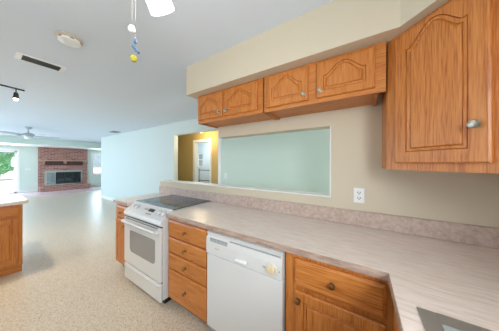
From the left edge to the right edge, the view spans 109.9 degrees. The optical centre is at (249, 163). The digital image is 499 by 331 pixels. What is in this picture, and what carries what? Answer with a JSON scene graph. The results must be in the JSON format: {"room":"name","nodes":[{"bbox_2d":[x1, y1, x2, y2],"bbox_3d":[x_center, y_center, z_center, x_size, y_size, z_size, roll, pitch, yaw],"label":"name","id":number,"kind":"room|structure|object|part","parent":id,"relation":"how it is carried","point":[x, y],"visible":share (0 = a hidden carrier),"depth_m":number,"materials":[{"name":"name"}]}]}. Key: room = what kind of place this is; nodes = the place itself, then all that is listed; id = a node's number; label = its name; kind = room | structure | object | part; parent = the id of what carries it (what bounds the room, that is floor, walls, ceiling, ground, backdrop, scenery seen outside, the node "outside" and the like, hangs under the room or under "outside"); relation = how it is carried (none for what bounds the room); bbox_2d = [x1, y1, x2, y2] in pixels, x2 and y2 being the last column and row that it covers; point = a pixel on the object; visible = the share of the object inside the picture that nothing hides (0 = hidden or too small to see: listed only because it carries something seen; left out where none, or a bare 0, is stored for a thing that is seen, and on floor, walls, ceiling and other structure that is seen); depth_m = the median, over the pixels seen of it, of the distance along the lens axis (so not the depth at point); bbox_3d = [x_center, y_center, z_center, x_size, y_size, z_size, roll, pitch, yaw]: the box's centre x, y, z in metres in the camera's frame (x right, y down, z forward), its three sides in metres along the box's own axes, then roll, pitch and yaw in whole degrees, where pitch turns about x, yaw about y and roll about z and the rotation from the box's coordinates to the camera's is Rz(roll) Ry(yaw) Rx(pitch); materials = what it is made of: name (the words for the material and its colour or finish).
{"room":"kitchen","nodes":[
{"label":"kitchen","id":0,"kind":"room"},
{"bbox_2d":[0,145,100,190],"bbox_3d":[-9.754,0.279,9.734,0.120,2.190,11.100,0,0,33],"label":"wall","id":1,"kind":"structure","parent":0,"point":[28,155],"depth_m":8.43,"materials":[{"name":"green paint"}]},
{"bbox_2d":[0,150,16,194],"bbox_3d":[-11.382,0.390,7.196,0.070,1.960,2.170,0,0,33],"label":"door","id":2,"kind":"structure","parent":1,"relation":"in","point":[15,152],"depth_m":8.06,"materials":[{"name":"white"}]},
{"bbox_2d":[0,148,19,192],"bbox_3d":[-11.319,0.340,7.155,0.020,2.060,2.350,0,0,33],"label":"trim","id":3,"kind":"structure","parent":1,"relation":"attached to","point":[8,149],"depth_m":8.10,"materials":[{"name":"white"}]},
{"bbox_2d":[20,184,100,192],"bbox_3d":[-8.734,1.322,11.210,0.014,0.110,7.270,0,0,33],"label":"baseboard","id":4,"kind":"structure","parent":1,"relation":"attached to","point":[35,190],"depth_m":8.48,"materials":[{"name":"white wood"}]},
{"bbox_2d":[91,153,100,174],"bbox_3d":[-8.961,0.036,10.835,0.030,1.320,1.330,0,0,33],"label":"trim","id":5,"kind":"structure","parent":1,"relation":"attached to","point":[91,153],"depth_m":10.31,"materials":[{"name":"white"}]},
{"bbox_2d":[92,154,100,173],"bbox_3d":[-9.024,0.036,10.876,0.060,1.180,1.190,0,0,33],"label":"window","id":6,"kind":"structure","parent":1,"relation":"in","point":[93,154],"depth_m":10.41,"materials":[{"name":"white"}]},
{"bbox_2d":[0,143,100,149],"bbox_3d":[-9.161,-0.870,9.357,2.480,0.110,11.100,0,0,33],"label":"ceiling","id":7,"kind":"structure","parent":0,"point":[10,144],"depth_m":8.34,"materials":[{"name":"white paint"}]},
{"bbox_2d":[0,135,100,148],"bbox_3d":[-8.066,-1.006,8.657,0.120,0.430,11.100,0,0,33],"label":"beam","id":8,"kind":"structure","parent":0,"point":[3,139],"depth_m":7.54,"materials":[{"name":"white paint"}]},
{"bbox_2d":[0,186,209,330],"bbox_3d":[-3.965,1.450,4.015,17.000,0.120,14.500,0,0,33],"label":"floor","id":9,"kind":"structure","parent":0,"point":[71,278],"depth_m":2.07,"materials":[{"name":"stone"}]},
{"bbox_2d":[0,204,22,276],"bbox_3d":[-3.704,0.952,1.624,0.749,0.876,1.900,0,0,33],"label":"base cabinet","id":10,"kind":"object","parent":9,"relation":"on","point":[11,217],"visible":0.99,"depth_m":2.17,"materials":[{"name":"brown wood"}]},
{"bbox_3d":[-3.081,0.969,1.976,0.018,0.437,0.437,0,0,33],"label":"panel","id":11,"kind":"part","parent":10,"relation":"part of","materials":[{"name":"brown wood"}]},
{"bbox_3d":[-3.080,0.597,1.976,0.020,0.120,0.575,0,0,33],"label":"drawer","id":12,"kind":"part","parent":10,"relation":"part of","materials":[{"name":"brown wood"}]},
{"bbox_3d":[-3.081,0.969,1.976,0.020,0.575,0.575,0,0,33],"label":"door","id":13,"kind":"part","parent":10,"relation":"part of","materials":[{"name":"brown wood"}]},
{"bbox_2d":[0,194,27,206],"bbox_3d":[-3.746,0.494,1.652,0.830,0.038,1.992,0,0,33],"label":"countertop","id":14,"kind":"structure","parent":10,"relation":"on","point":[8,200],"depth_m":2.26,"materials":[{"name":"laminate"}]},
{"bbox_2d":[38,147,89,191],"bbox_3d":[-9.889,0.281,9.366,0.950,2.185,1.845,0,0,33],"label":"fireplace","id":15,"kind":"object","parent":9,"relation":"on","point":[59,169],"visible":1,"depth_m":9.18,"materials":[{"name":"red brick"}]},
{"bbox_3d":[-10.087,0.748,8.889,0.014,0.610,0.320,0,0,33],"label":"glass door","id":16,"kind":"part","parent":15,"relation":"part of","materials":[{"name":"glass"}]},
{"bbox_3d":[-10.088,0.748,8.890,0.005,0.570,0.284,0,0,33],"label":"pane","id":17,"kind":"part","parent":15,"relation":"part of","materials":[{"name":"glass"}]},
{"bbox_3d":[-9.915,0.749,9.159,0.005,0.570,0.284,0,0,33],"label":"pane","id":18,"kind":"part","parent":15,"relation":"part of","materials":[{"name":"glass"}]},
{"bbox_3d":[-9.829,0.734,9.294,0.030,0.740,1.400,0,0,33],"label":"screen frame","id":19,"kind":"part","parent":15,"relation":"part of","materials":[{"name":"silver metal"}]},
{"bbox_3d":[-9.743,0.749,9.429,0.005,0.570,0.284,0,0,33],"label":"pane","id":20,"kind":"part","parent":15,"relation":"part of","materials":[{"name":"glass"}]},
{"bbox_3d":[-9.571,0.749,9.699,0.005,0.570,0.284,0,0,33],"label":"pane","id":21,"kind":"part","parent":15,"relation":"part of","materials":[{"name":"glass"}]},
{"bbox_2d":[116,204,128,265],"bbox_3d":[-1.484,0.958,2.482,0.360,0.876,0.644,0,0,33],"label":"base cabinet","id":22,"kind":"object","parent":9,"relation":"on","point":[120,208],"visible":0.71,"depth_m":2.25,"materials":[{"name":"brown wood"}]},
{"bbox_3d":[-1.637,0.996,2.243,0.320,0.560,0.020,0,0,33],"label":"door","id":23,"kind":"part","parent":22,"relation":"part of","materials":[{"name":"brown wood"}]},
{"bbox_3d":[-1.637,0.996,2.243,0.182,0.422,0.018,0,0,33],"label":"panel","id":24,"kind":"part","parent":22,"relation":"part of","materials":[{"name":"brown wood"}]},
{"bbox_3d":[-1.636,0.621,2.243,0.320,0.150,0.020,0,0,33],"label":"drawer","id":25,"kind":"part","parent":22,"relation":"part of","materials":[{"name":"brown wood"}]},
{"bbox_2d":[113,193,167,205],"bbox_3d":[-1.490,0.500,2.502,0.397,0.038,0.636,0,0,33],"label":"countertop","id":26,"kind":"structure","parent":22,"relation":"on","point":[128,201],"depth_m":2.41,"materials":[{"name":"laminate"}]},
{"bbox_2d":[121,195,209,303],"bbox_3d":[-1.018,0.932,2.132,0.790,0.931,0.702,0,0,33],"label":"range","id":27,"kind":"object","parent":9,"relation":"on","point":[145,222],"visible":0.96,"depth_m":1.85,"materials":[{"name":"white metal"}]},
{"bbox_3d":[-1.191,0.664,1.861,0.720,0.036,0.058,0,0,33],"label":"handle","id":28,"kind":"part","parent":27,"relation":"part of","materials":[{"name":"white metal"}]},
{"bbox_3d":[-1.169,0.892,1.895,0.762,0.527,0.027,0,0,33],"label":"oven door","id":29,"kind":"part","parent":27,"relation":"part of","materials":[{"name":"white metal"}]},
{"bbox_3d":[-1.170,1.258,1.896,0.762,0.177,0.025,0,0,33],"label":"storage drawer","id":30,"kind":"part","parent":27,"relation":"part of","materials":[{"name":"white metal"}]},
{"bbox_3d":[-1.139,0.542,1.941,0.778,0.140,0.144,0,0,33],"label":"control panel","id":31,"kind":"part","parent":27,"relation":"part of","materials":[{"name":"white ceramic"}]},
{"bbox_2d":[136,195,208,209],"bbox_3d":[-0.967,0.472,2.210,0.790,0.009,0.515,0,0,33],"label":"cooktop","id":32,"kind":"object","parent":27,"relation":"in","point":[169,202],"depth_m":2.11,"materials":[{"name":"grey glass"}]},
{"bbox_2d":[168,219,207,322],"bbox_3d":[-0.416,0.961,1.799,0.550,0.876,0.644,0,0,33],"label":"drawer unit","id":33,"kind":"object","parent":9,"relation":"on","point":[187,254],"visible":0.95,"depth_m":1.53,"materials":[{"name":"brown wood"}]},
{"bbox_3d":[-0.566,1.149,1.559,0.520,0.274,0.020,0,0,33],"label":"drawer","id":34,"kind":"part","parent":33,"relation":"part of","materials":[{"name":"brown wood"}]},
{"bbox_3d":[-0.566,0.929,1.559,0.520,0.142,0.020,0,0,33],"label":"drawer","id":35,"kind":"part","parent":33,"relation":"part of","materials":[{"name":"brown wood"}]},
{"bbox_3d":[-0.565,0.776,1.559,0.520,0.140,0.020,0,0,33],"label":"drawer","id":36,"kind":"part","parent":33,"relation":"part of","materials":[{"name":"brown wood"}]},
{"bbox_3d":[-0.565,0.618,1.559,0.520,0.152,0.020,0,0,33],"label":"drawer","id":37,"kind":"part","parent":33,"relation":"part of","materials":[{"name":"brown wood"}]},
{"bbox_2d":[206,230,285,330],"bbox_3d":[0.081,0.966,1.451,0.636,0.868,0.634,0,0,33],"label":"dishwasher","id":38,"kind":"object","parent":9,"relation":"on","point":[246,280],"visible":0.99,"depth_m":1.19,"materials":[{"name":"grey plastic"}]},
{"bbox_3d":[-0.061,0.665,1.188,0.094,0.015,0.020,0,0,33],"label":"latch handle","id":39,"kind":"part","parent":38,"relation":"part of","materials":[{"name":"white plastic"}]},
{"bbox_3d":[-0.063,0.618,1.224,0.632,0.168,0.042,0,0,33],"label":"control panel","id":40,"kind":"part","parent":38,"relation":"part of","materials":[{"name":"white plastic"}]},
{"bbox_3d":[0.126,0.647,1.060,0.054,0.054,0.023,0,0,33],"label":"dial knob","id":41,"kind":"part","parent":38,"relation":"part of","materials":[{"name":"beige plastic"}]},
{"bbox_3d":[0.134,0.647,1.073,0.076,0.076,0.008,0,0,33],"label":"dial plate","id":42,"kind":"part","parent":38,"relation":"part of","materials":[{"name":"beige"}]},
{"bbox_2d":[286,252,393,330],"bbox_3d":[0.586,0.964,1.158,0.515,0.876,0.644,0,0,33],"label":"base cabinet","id":43,"kind":"object","parent":9,"relation":"on","point":[320,296],"visible":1,"depth_m":0.91,"materials":[{"name":"brown wood"}]},
{"bbox_3d":[0.272,0.786,0.995,0.031,0.031,0.029,0,0,33],"label":"knob","id":44,"kind":"part","parent":43,"relation":"part of","materials":[{"name":"gold metal"}]},
{"bbox_3d":[0.422,0.632,0.899,0.031,0.031,0.029,0,0,33],"label":"knob","id":45,"kind":"part","parent":43,"relation":"part of","materials":[{"name":"gold metal"}]},
{"bbox_3d":[0.445,1.012,0.913,0.287,0.410,0.018,0,0,33],"label":"panel","id":46,"kind":"part","parent":43,"relation":"part of","materials":[{"name":"brown wood"}]},
{"bbox_3d":[0.446,0.632,0.913,0.425,0.158,0.020,0,0,33],"label":"drawer","id":47,"kind":"part","parent":43,"relation":"part of","materials":[{"name":"brown wood"}]},
{"bbox_3d":[0.445,1.012,0.913,0.425,0.548,0.020,0,0,33],"label":"door","id":48,"kind":"part","parent":43,"relation":"part of","materials":[{"name":"brown wood"}]},
{"bbox_2d":[394,309,399,330],"bbox_3d":[0.466,0.963,-0.020,0.639,0.876,1.500,0,0,33],"label":"base cabinet","id":49,"kind":"object","parent":9,"relation":"on","point":[396,327],"visible":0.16,"depth_m":0.69,"materials":[{"name":"brown wood"}]},
{"bbox_2d":[166,202,498,330],"bbox_3d":[-0.353,0.503,0.240,2.329,0.038,3.225,0,0,33],"label":"countertop","id":50,"kind":"structure","parent":49,"relation":"on","point":[460,281],"depth_m":0.93,"materials":[{"name":"laminate"}]},
{"bbox_2d":[417,307,491,330],"bbox_3d":[0.535,0.569,0.113,0.467,0.175,0.838,0,0,33],"label":"sink","id":51,"kind":"object","parent":50,"relation":"in","point":[432,321],"visible":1,"depth_m":0.53,"materials":[{"name":"silver metal"}]},
{"bbox_2d":[442,324,459,330],"bbox_3d":[0.633,0.570,0.283,0.355,0.174,0.350,0,0,33],"label":"basin","id":52,"kind":"object","parent":51,"relation":"in","point":[445,327],"depth_m":0.52,"materials":[{"name":"silver metal"}]},
{"bbox_2d":[101,118,217,198],"bbox_3d":[-1.833,0.175,7.773,6.400,2.440,5.635,0,0,33],"label":"wall","id":53,"kind":"structure","parent":0,"point":[134,163],"depth_m":5.38,"materials":[{"name":"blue paint"}]},
{"bbox_2d":[100,195,113,200],"bbox_3d":[-2.495,1.343,8.185,4.874,0.100,5.649,0,0,33],"label":"baseboard","id":54,"kind":"structure","parent":53,"relation":"attached to","point":[101,196],"depth_m":6.76,"materials":[{"name":"white wood"}]},
{"bbox_2d":[0,0,332,142],"bbox_3d":[-1.948,-1.125,4.747,14.400,0.160,11.100,0,0,33],"label":"ceiling","id":55,"kind":"structure","parent":0,"point":[100,91],"depth_m":1.68,"materials":[{"name":"white paint"}]},
{"bbox_2d":[0,84,24,100],"bbox_3d":[-3.405,-0.948,1.679,0.068,0.202,1.590,0,0,21],"label":"track light","id":56,"kind":"object","parent":55,"relation":"attached to","point":[15,97],"visible":1,"depth_m":2.34,"materials":[{"name":"grey metal"}]},
{"bbox_2d":[0,127,54,138],"bbox_3d":[-6.403,-0.883,5.124,1.228,0.348,1.192,0,0,33],"label":"ceiling fan","id":57,"kind":"object","parent":55,"relation":"hanging from","point":[28,135],"visible":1,"depth_m":5.01,"materials":[{"name":"grey metal"}]},
{"bbox_3d":[-6.383,-0.817,4.659,0.130,0.008,0.445,-11,1,-5],"label":"blade","id":58,"kind":"part","parent":57,"relation":"part of","materials":[{"name":"grey"}]},
{"bbox_2d":[15,52,66,72],"bbox_3d":[-2.153,-1.039,1.814,0.158,0.013,0.330,0,0,33],"label":"ceiling vent","id":59,"kind":"object","parent":55,"relation":"in","point":[20,56],"visible":1,"depth_m":1.79,"materials":[{"name":"white metal"}]},
{"bbox_2d":[54,31,83,47],"bbox_3d":[-1.503,-1.024,1.460,0.170,0.041,0.170,0,0,33],"label":"smoke detector","id":60,"kind":"object","parent":55,"relation":"attached to","point":[68,39],"visible":1,"depth_m":1.43,"materials":[{"name":"beige plastic"}]},
{"bbox_2d":[128,0,173,61],"bbox_3d":[-0.526,-0.729,0.687,0.423,0.624,0.152,0,0,-15],"label":"ceiling light","id":61,"kind":"object","parent":55,"relation":"hanging from","point":[156,7],"visible":1,"depth_m":0.72,"materials":[{"name":"white"}]},
{"bbox_3d":[-0.482,-0.553,0.717,0.028,0.029,0.028,0,0,33],"label":"white pull","id":62,"kind":"part","parent":61,"relation":"part of","materials":[{"name":"white plastic"}]},
{"bbox_3d":[-0.468,-0.650,0.717,0.002,0.386,0.002,0,0,33],"label":"pull chain","id":63,"kind":"part","parent":61,"relation":"part of","materials":[{"name":"silver metal"}]},
{"bbox_3d":[-0.392,-0.709,0.730,0.105,0.159,0.150,0,0,33],"label":"lamp shade","id":64,"kind":"part","parent":61,"relation":"part of","materials":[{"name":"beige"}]},
{"bbox_2d":[186,0,448,99],"bbox_3d":[-0.621,-0.890,-0.179,2.338,0.303,4.226,0,0,33],"label":"soffit","id":65,"kind":"structure","parent":55,"relation":"attached to","point":[336,27],"depth_m":1.20,"materials":[{"name":"beige paint"}]},
{"bbox_2d":[178,130,217,183],"bbox_3d":[-1.472,0.176,4.848,4.900,2.440,0.855,0,0,33],"label":"wall","id":66,"kind":"structure","parent":0,"point":[185,142],"depth_m":5.48,"materials":[{"name":"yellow paint"}]},
{"bbox_2d":[193,138,211,182],"bbox_3d":[-1.387,0.339,5.232,0.780,2.115,0.115,0,0,33],"label":"trim","id":67,"kind":"structure","parent":66,"relation":"attached to","point":[195,142],"depth_m":5.37,"materials":[{"name":"white"}]},
{"bbox_2d":[198,142,209,182],"bbox_3d":[-2.267,0.174,7.038,4.600,2.440,1.980,0,0,33],"label":"wall","id":68,"kind":"structure","parent":0,"point":[204,148],"depth_m":7.95,"materials":[{"name":"grey paint"}]},
{"bbox_2d":[221,129,329,193],"bbox_3d":[1.708,0.185,2.237,5.530,2.440,0.120,0,0,33],"label":"wall","id":69,"kind":"structure","parent":0,"point":[296,161],"depth_m":2.92,"materials":[{"name":"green paint"}]},
{"bbox_2d":[218,138,220,183],"bbox_3d":[-0.626,0.318,3.650,0.075,2.160,0.012,0,0,33],"label":"trim","id":70,"kind":"structure","parent":69,"relation":"attached to","point":[219,139],"depth_m":3.64,"materials":[{"name":"white"}]},
{"bbox_2d":[160,93,498,227],"bbox_3d":[0.102,0.180,1.935,3.632,2.440,0.120,0,0,33],"label":"wall","id":71,"kind":"structure","parent":0,"point":[356,132],"depth_m":1.33,"materials":[{"name":"beige paint"}]},
{"bbox_2d":[198,78,276,128],"bbox_3d":[-0.158,-0.587,1.822,0.806,0.299,0.351,0,0,33],"label":"upper cabinet","id":72,"kind":"object","parent":71,"relation":"attached to","point":[243,103],"visible":1,"depth_m":1.68,"materials":[{"name":"brown wood"}]},
{"bbox_3d":[-0.416,-0.603,1.826,0.215,0.139,0.018,0,0,33],"label":"panel","id":73,"kind":"part","parent":72,"relation":"part of","materials":[{"name":"brown wood"}]},
{"bbox_3d":[-0.417,-0.593,1.825,0.345,0.250,0.020,0,0,33],"label":"door","id":74,"kind":"part","parent":72,"relation":"part of","materials":[{"name":"brown wood"}]},
{"bbox_3d":[-0.087,-0.602,1.615,0.236,0.139,0.018,0,0,33],"label":"panel","id":75,"kind":"part","parent":72,"relation":"part of","materials":[{"name":"brown wood"}]},
{"bbox_3d":[-0.088,-0.592,1.615,0.366,0.250,0.020,0,0,33],"label":"door","id":76,"kind":"part","parent":72,"relation":"part of","materials":[{"name":"brown wood"}]},
{"bbox_2d":[160,180,330,196],"bbox_3d":[-0.355,0.279,2.228,2.563,0.012,0.134,0,0,33],"label":"trim","id":77,"kind":"structure","parent":71,"relation":"attached to","point":[177,181],"depth_m":1.93,"materials":[{"name":"white"}]},
{"bbox_2d":[264,41,385,119],"bbox_3d":[0.541,-0.585,1.376,0.821,0.299,0.351,0,0,33],"label":"upper cabinet","id":78,"kind":"object","parent":71,"relation":"attached to","point":[356,78],"visible":1,"depth_m":1.23,"materials":[{"name":"brown wood"}]},
{"bbox_3d":[0.288,-0.601,1.375,0.208,0.139,0.018,0,0,33],"label":"panel","id":79,"kind":"part","parent":78,"relation":"part of","materials":[{"name":"brown wood"}]},
{"bbox_3d":[0.288,-0.591,1.375,0.338,0.250,0.020,0,0,33],"label":"door","id":80,"kind":"part","parent":78,"relation":"part of","materials":[{"name":"brown wood"}]},
{"bbox_3d":[0.625,-0.600,1.161,0.212,0.139,0.018,0,0,33],"label":"panel","id":81,"kind":"part","parent":78,"relation":"part of","materials":[{"name":"brown wood"}]},
{"bbox_3d":[0.624,-0.590,1.160,0.342,0.250,0.020,0,0,33],"label":"door","id":82,"kind":"part","parent":78,"relation":"part of","materials":[{"name":"brown wood"}]},
{"bbox_2d":[159,186,498,248],"bbox_3d":[-0.851,0.424,0.558,3.512,0.116,3.226,0,0,33],"label":"backsplash","id":83,"kind":"structure","parent":71,"relation":"attached to","point":[484,236],"depth_m":1.32,"materials":[{"name":"laminate"}]},
{"bbox_2d":[330,126,330,195],"bbox_3d":[0.721,-0.022,1.540,0.009,0.596,0.126,0,0,33],"label":"trim","id":84,"kind":"structure","parent":71,"relation":"attached to","point":[330,126],"depth_m":1.49,"materials":[{"name":"white"}]},
{"bbox_2d":[354,188,364,202],"bbox_3d":[0.861,0.250,1.373,0.072,0.116,0.010,0,0,33],"label":"wall outlet","id":85,"kind":"object","parent":71,"relation":"attached to","point":[359,193],"visible":1,"depth_m":1.37,"materials":[{"name":"white plastic"}]},
{"bbox_2d":[382,0,498,173],"bbox_3d":[1.075,-0.348,0.874,0.609,0.771,0.621,0,0,33],"label":"upper cabinet","id":86,"kind":"object","parent":71,"relation":"attached to","point":[440,101],"visible":1,"depth_m":0.78,"materials":[{"name":"brown wood"}]},
{"bbox_3d":[0.878,-0.379,0.832,0.018,0.596,0.198,0,0,-12],"label":"panel","id":87,"kind":"part","parent":86,"relation":"part of","materials":[{"name":"brown wood"}]},
{"bbox_3d":[0.884,-0.157,0.689,0.029,0.035,0.034,0,0,-12],"label":"knob","id":88,"kind":"part","parent":86,"relation":"part of","materials":[{"name":"grey metal"}]},
{"label":"outside","id":89,"kind":"structure","parent":0,"visible":0},
{"bbox_2d":[0,168,100,192],"bbox_3d":[-35.193,1.396,22.487,56.480,0.100,80.000,0,0,33],"label":"patio","id":90,"kind":"structure","parent":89,"point":[7,180],"depth_m":13.59,"materials":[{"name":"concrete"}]},
{"bbox_2d":[0,155,13,174],"bbox_3d":[-18.027,0.289,11.761,2.832,2.236,2.694,0,0,33],"label":"shrub","id":91,"kind":"object","parent":90,"relation":"on","point":[6,167],"visible":1,"depth_m":12.24,"materials":[{"name":"green plant"}]},
{"bbox_2d":[0,152,13,176],"bbox_3d":[-21.751,-0.244,15.204,3.536,3.278,3.532,0,0,33],"label":"shrub","id":92,"kind":"object","parent":90,"relation":"on","point":[11,155],"visible":0.08,"depth_m":15.09,"materials":[{"name":"green plant"}]}
]}

